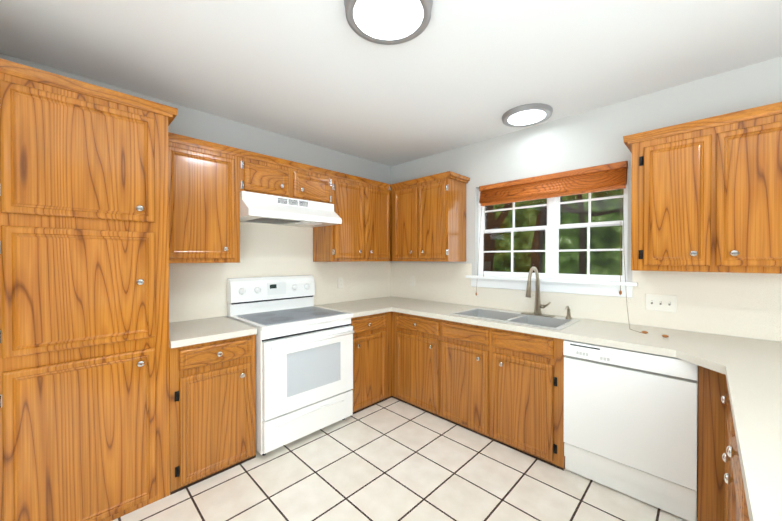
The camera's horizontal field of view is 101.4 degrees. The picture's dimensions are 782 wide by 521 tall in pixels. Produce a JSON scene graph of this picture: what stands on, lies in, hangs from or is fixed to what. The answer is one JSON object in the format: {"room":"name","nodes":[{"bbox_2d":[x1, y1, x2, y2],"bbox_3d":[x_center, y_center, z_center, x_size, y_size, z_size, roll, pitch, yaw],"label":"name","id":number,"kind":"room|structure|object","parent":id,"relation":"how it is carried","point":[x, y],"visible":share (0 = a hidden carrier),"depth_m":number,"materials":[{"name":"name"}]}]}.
{"room":"kitchen","nodes":[
{"label":"kitchen","id":0,"kind":"room"},
{"bbox_2d":[0,53,390,322],"bbox_3d":[-2.171,0.099,1.850,0.100,2.500,6.320,0,1,45],"label":"wall","id":1,"kind":"structure","parent":0,"point":[193,123],"depth_m":2.76,"materials":[{"name":"grey paint"}]},
{"bbox_2d":[168,132,240,262],"bbox_3d":[-1.395,-0.401,2.300,0.363,0.835,0.492,0,1,45],"label":"upper cabinet","id":2,"kind":"object","parent":1,"relation":"attached to","point":[204,201],"visible":0.94,"depth_m":2.19,"materials":[{"name":"brown wood"}]},
{"bbox_2d":[169,222,388,322],"bbox_3d":[-0.855,-0.034,3.110,0.003,0.967,2.400,0,1,45],"label":"backsplash","id":3,"kind":"structure","parent":1,"relation":"attached to","point":[196,290],"depth_m":2.87,"materials":[{"name":"laminate"}]},
{"bbox_2d":[240,149,332,203],"bbox_3d":[-0.935,-0.669,2.765,0.363,0.305,0.816,0,1,45],"label":"upper cabinet","id":4,"kind":"object","parent":1,"relation":"attached to","point":[266,174],"visible":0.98,"depth_m":2.60,"materials":[{"name":"brown wood"}]},
{"bbox_2d":[240,191,341,227],"bbox_3d":[-0.893,-0.417,2.725,0.479,0.193,0.813,0,1,45],"label":"range hood","id":5,"kind":"object","parent":1,"relation":"attached to","point":[266,209],"visible":1,"depth_m":2.56,"materials":[{"name":"white metal"}]},
{"bbox_2d":[338,277,342,287],"bbox_3d":[-0.540,0.239,3.424,0.008,0.114,0.070,0,1,45],"label":"electrical outlet","id":6,"kind":"object","parent":1,"relation":"attached to","point":[340,282],"visible":1,"depth_m":3.42,"materials":[{"name":"white plastic"}]},
{"bbox_2d":[313,171,390,261],"bbox_3d":[-0.261,-0.409,3.450,0.363,0.835,1.102,0,1,45],"label":"upper cabinet","id":7,"kind":"object","parent":1,"relation":"attached to","point":[362,211],"visible":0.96,"depth_m":3.16,"materials":[{"name":"brown wood"}]},
{"bbox_2d":[0,0,781,166],"bbox_3d":[-0.682,-1.181,0.360,7.300,0.080,6.500,0,1,45],"label":"ceiling","id":8,"kind":"structure","parent":0,"point":[454,74],"depth_m":1.80,"materials":[{"name":"white paint"}]},
{"bbox_2d":[344,0,432,44],"bbox_3d":[-0.011,-1.116,1.426,0.392,0.062,0.392,0,1,45],"label":"ceiling light","id":9,"kind":"object","parent":8,"relation":"attached to","point":[388,22],"visible":1,"depth_m":1.44,"materials":[{"name":"grey glass"}]},
{"bbox_2d":[502,103,552,126],"bbox_3d":[1.073,-1.140,2.534,0.372,0.030,0.372,0,1,45],"label":"recessed light","id":10,"kind":"object","parent":8,"relation":"in","point":[526,115],"visible":1,"depth_m":2.49,"materials":[{"name":"grey glass"}]},
{"bbox_2d":[112,397,697,520],"bbox_3d":[-0.682,1.389,0.377,7.300,0.060,6.500,0,1,45],"label":"floor","id":11,"kind":"structure","parent":0,"point":[391,459],"depth_m":1.92,"materials":[{"name":"tile"}]},
{"bbox_2d":[0,58,177,520],"bbox_3d":[-1.704,0.240,1.791,0.643,2.220,0.747,0,1,45],"label":"pantry cabinet","id":12,"kind":"object","parent":11,"relation":"on","point":[84,321],"visible":1,"depth_m":1.57,"materials":[{"name":"brown wood"}]},
{"bbox_2d":[169,334,255,494],"bbox_3d":[-1.296,0.922,2.209,0.643,0.849,0.490,0,1,45],"label":"base cabinet","id":13,"kind":"object","parent":11,"relation":"on","point":[212,387],"visible":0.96,"depth_m":1.98,"materials":[{"name":"brown wood"}]},
{"bbox_2d":[169,316,256,347],"bbox_3d":[-1.301,0.477,2.210,0.632,0.039,0.488,0,1,45],"label":"countertop","id":14,"kind":"structure","parent":13,"relation":"on","point":[183,333],"depth_m":2.09,"materials":[{"name":"laminate"}]},
{"bbox_2d":[227,275,353,455],"bbox_3d":[-0.799,0.744,2.615,0.740,1.200,0.767,0,1,45],"label":"range","id":15,"kind":"object","parent":11,"relation":"on","point":[304,362],"visible":0.96,"depth_m":2.42,"materials":[{"name":"white metal"}]},
{"bbox_2d":[350,312,391,413],"bbox_3d":[-0.383,0.916,3.136,0.643,0.849,0.539,0,1,45],"label":"base cabinet","id":16,"kind":"object","parent":11,"relation":"on","point":[371,360],"visible":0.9,"depth_m":2.93,"materials":[{"name":"brown wood"}]},
{"bbox_2d":[315,300,388,317],"bbox_3d":[-0.403,0.471,3.122,0.632,0.039,0.489,0,1,45],"label":"countertop","id":17,"kind":"structure","parent":16,"relation":"on","point":[359,308],"depth_m":3.07,"materials":[{"name":"laminate"}]},
{"bbox_2d":[391,311,394,398],"bbox_3d":[0.014,0.914,3.517,0.674,0.848,0.640,0,1,45],"label":"base cabinet","id":18,"kind":"object","parent":11,"relation":"on","point":[392,313],"depth_m":3.12,"materials":[{"name":"brown wood"}]},
{"bbox_2d":[395,312,438,416],"bbox_3d":[0.437,0.917,3.100,0.514,0.848,0.640,0,1,45],"label":"base cabinet","id":19,"kind":"object","parent":11,"relation":"on","point":[416,337],"depth_m":2.89,"materials":[{"name":"brown wood"}]},
{"bbox_2d":[439,319,564,470],"bbox_3d":[0.961,0.920,2.583,0.958,0.848,0.640,0,1,45],"label":"base cabinet","id":20,"kind":"object","parent":11,"relation":"on","point":[503,387],"depth_m":2.31,"materials":[{"name":"brown wood"}]},
{"bbox_2d":[563,340,698,520],"bbox_3d":[1.520,0.919,2.027,0.615,0.834,0.608,0,1,45],"label":"dishwasher","id":21,"kind":"object","parent":11,"relation":"on","point":[631,423],"visible":0.94,"depth_m":1.78,"materials":[{"name":"white metal"}]},
{"bbox_2d":[698,366,749,520],"bbox_3d":[2.008,0.927,1.570,0.716,0.848,0.613,0,1,45],"label":"base cabinet","id":22,"kind":"object","parent":11,"relation":"on","point":[721,494],"visible":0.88,"depth_m":1.54,"materials":[{"name":"brown wood"}]},
{"bbox_2d":[364,296,781,372],"bbox_3d":[0.975,0.475,2.436,3.557,0.039,0.827,0,1,45],"label":"countertop","id":23,"kind":"structure","parent":22,"relation":"on","point":[709,351],"depth_m":1.91,"materials":[{"name":"laminate"}]},
{"bbox_2d":[450,307,579,329],"bbox_3d":[0.963,0.536,2.562,0.860,0.176,0.480,0,1,45],"label":"sink basin","id":24,"kind":"object","parent":23,"relation":"in","point":[553,323],"visible":0.48,"depth_m":2.59,"materials":[{"name":"silver metal"}]},
{"bbox_2d":[565,306,571,318],"bbox_3d":[1.342,0.395,2.432,0.047,0.105,0.106,0,1,45],"label":"soap dispenser","id":25,"kind":"object","parent":24,"relation":"on","point":[568,316],"visible":1,"depth_m":2.44,"materials":[{"name":"silver metal"}]},
{"bbox_2d":[521,267,554,317],"bbox_3d":[1.133,0.248,2.546,0.250,0.398,0.242,0,1,45],"label":"faucet","id":26,"kind":"object","parent":23,"relation":"on","point":[538,305],"visible":1,"depth_m":2.59,"materials":[{"name":"silver metal"}]},
{"bbox_2d":[721,364,781,520],"bbox_3d":[1.101,0.488,0.530,0.703,0.039,2.070,0,1,45],"label":"countertop","id":27,"kind":"structure","parent":22,"relation":"on","point":[750,369],"depth_m":0.86,"materials":[{"name":"laminate"}]},
{"bbox_2d":[391,56,781,341],"bbox_3d":[2.006,0.098,2.100,5.700,2.500,0.140,0,1,45],"label":"wall","id":28,"kind":"structure","parent":0,"point":[591,138],"depth_m":2.46,"materials":[{"name":"grey paint"}]},
{"bbox_2d":[410,276,414,285],"bbox_3d":[0.250,0.242,3.723,0.070,0.114,0.008,0,1,45],"label":"electrical outlet","id":29,"kind":"object","parent":28,"relation":"attached to","point":[412,280],"visible":1,"depth_m":3.72,"materials":[{"name":"white plastic"}]},
{"bbox_2d":[390,171,469,261],"bbox_3d":[0.380,-0.408,3.340,0.786,0.835,0.366,0,1,45],"label":"upper cabinet","id":30,"kind":"object","parent":28,"relation":"attached to","point":[428,218],"visible":1,"depth_m":3.16,"materials":[{"name":"brown wood"}]},
{"bbox_2d":[466,275,637,297],"bbox_3d":[1.261,0.208,2.737,1.355,0.112,0.110,0,1,45],"label":"window sill","id":31,"kind":"structure","parent":28,"relation":"attached to","point":[593,287],"depth_m":2.58,"materials":[{"name":"white wood"}]},
{"bbox_2d":[478,169,627,280],"bbox_3d":[1.331,-0.277,2.795,1.218,0.878,0.070,0,1,45],"label":"window","id":32,"kind":"structure","parent":28,"relation":"in","point":[552,250],"depth_m":2.71,"materials":[{"name":"white wood"}]},
{"bbox_2d":[479,161,627,205],"bbox_3d":[1.292,-0.619,2.716,1.161,0.190,0.079,0,1,45],"label":"window shade","id":33,"kind":"object","parent":32,"relation":"attached to","point":[607,177],"visible":1,"depth_m":2.60,"materials":[{"name":"brown wood"}]},
{"bbox_2d":[475,206,484,295],"bbox_3d":[0.856,-0.089,3.080,0.093,0.860,0.020,0,1,45],"label":"blind cord","id":34,"kind":"object","parent":33,"relation":"hanging from","point":[484,206],"depth_m":3.07,"materials":[{"name":"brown fabric"}]},
{"bbox_2d":[619,210,668,337],"bbox_3d":[1.616,-0.028,2.098,0.082,0.970,0.420,0,0,3],"label":"blind cord","id":35,"kind":"object","parent":33,"relation":"hanging from","point":[644,332],"depth_m":2.29,"materials":[{"name":"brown fabric"}]},
{"bbox_2d":[389,261,781,341],"bbox_3d":[1.265,0.234,2.731,3.560,0.437,0.003,0,1,45],"label":"backsplash","id":36,"kind":"structure","parent":28,"relation":"attached to","point":[747,305],"depth_m":2.19,"materials":[{"name":"laminate"}]},
{"bbox_2d":[645,294,676,312],"bbox_3d":[1.825,0.287,2.166,0.162,0.114,0.015,0,1,45],"label":"switch plate","id":37,"kind":"object","parent":28,"relation":"attached to","point":[660,302],"visible":1,"depth_m":2.16,"materials":[{"name":"white plastic"}]},
{"bbox_2d":[623,102,781,273],"bbox_3d":[1.877,-0.361,1.866,0.810,0.850,0.363,0,1,45],"label":"upper cabinet","id":38,"kind":"object","parent":28,"relation":"attached to","point":[706,194],"visible":1,"depth_m":1.77,"materials":[{"name":"brown wood"}]},
{"label":"outside","id":39,"kind":"structure","parent":0,"visible":0},
{"bbox_2d":[483,203,511,270],"bbox_3d":[1.930,0.272,5.788,0.820,5.109,0.300,0,0,36],"label":"trunk","id":40,"kind":"object","parent":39,"point":[490,215],"depth_m":5.77,"materials":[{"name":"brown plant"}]},
{"bbox_2d":[493,189,623,274],"bbox_3d":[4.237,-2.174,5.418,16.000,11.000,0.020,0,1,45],"label":"trees","id":41,"kind":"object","parent":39,"point":[504,264],"depth_m":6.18,"materials":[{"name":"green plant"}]},
{"bbox_2d":[531,194,622,273],"bbox_3d":[3.142,0.748,5.099,1.895,4.161,0.220,0,1,45],"label":"trunk","id":42,"kind":"object","parent":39,"point":[581,212],"depth_m":5.50,"materials":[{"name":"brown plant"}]}
]}

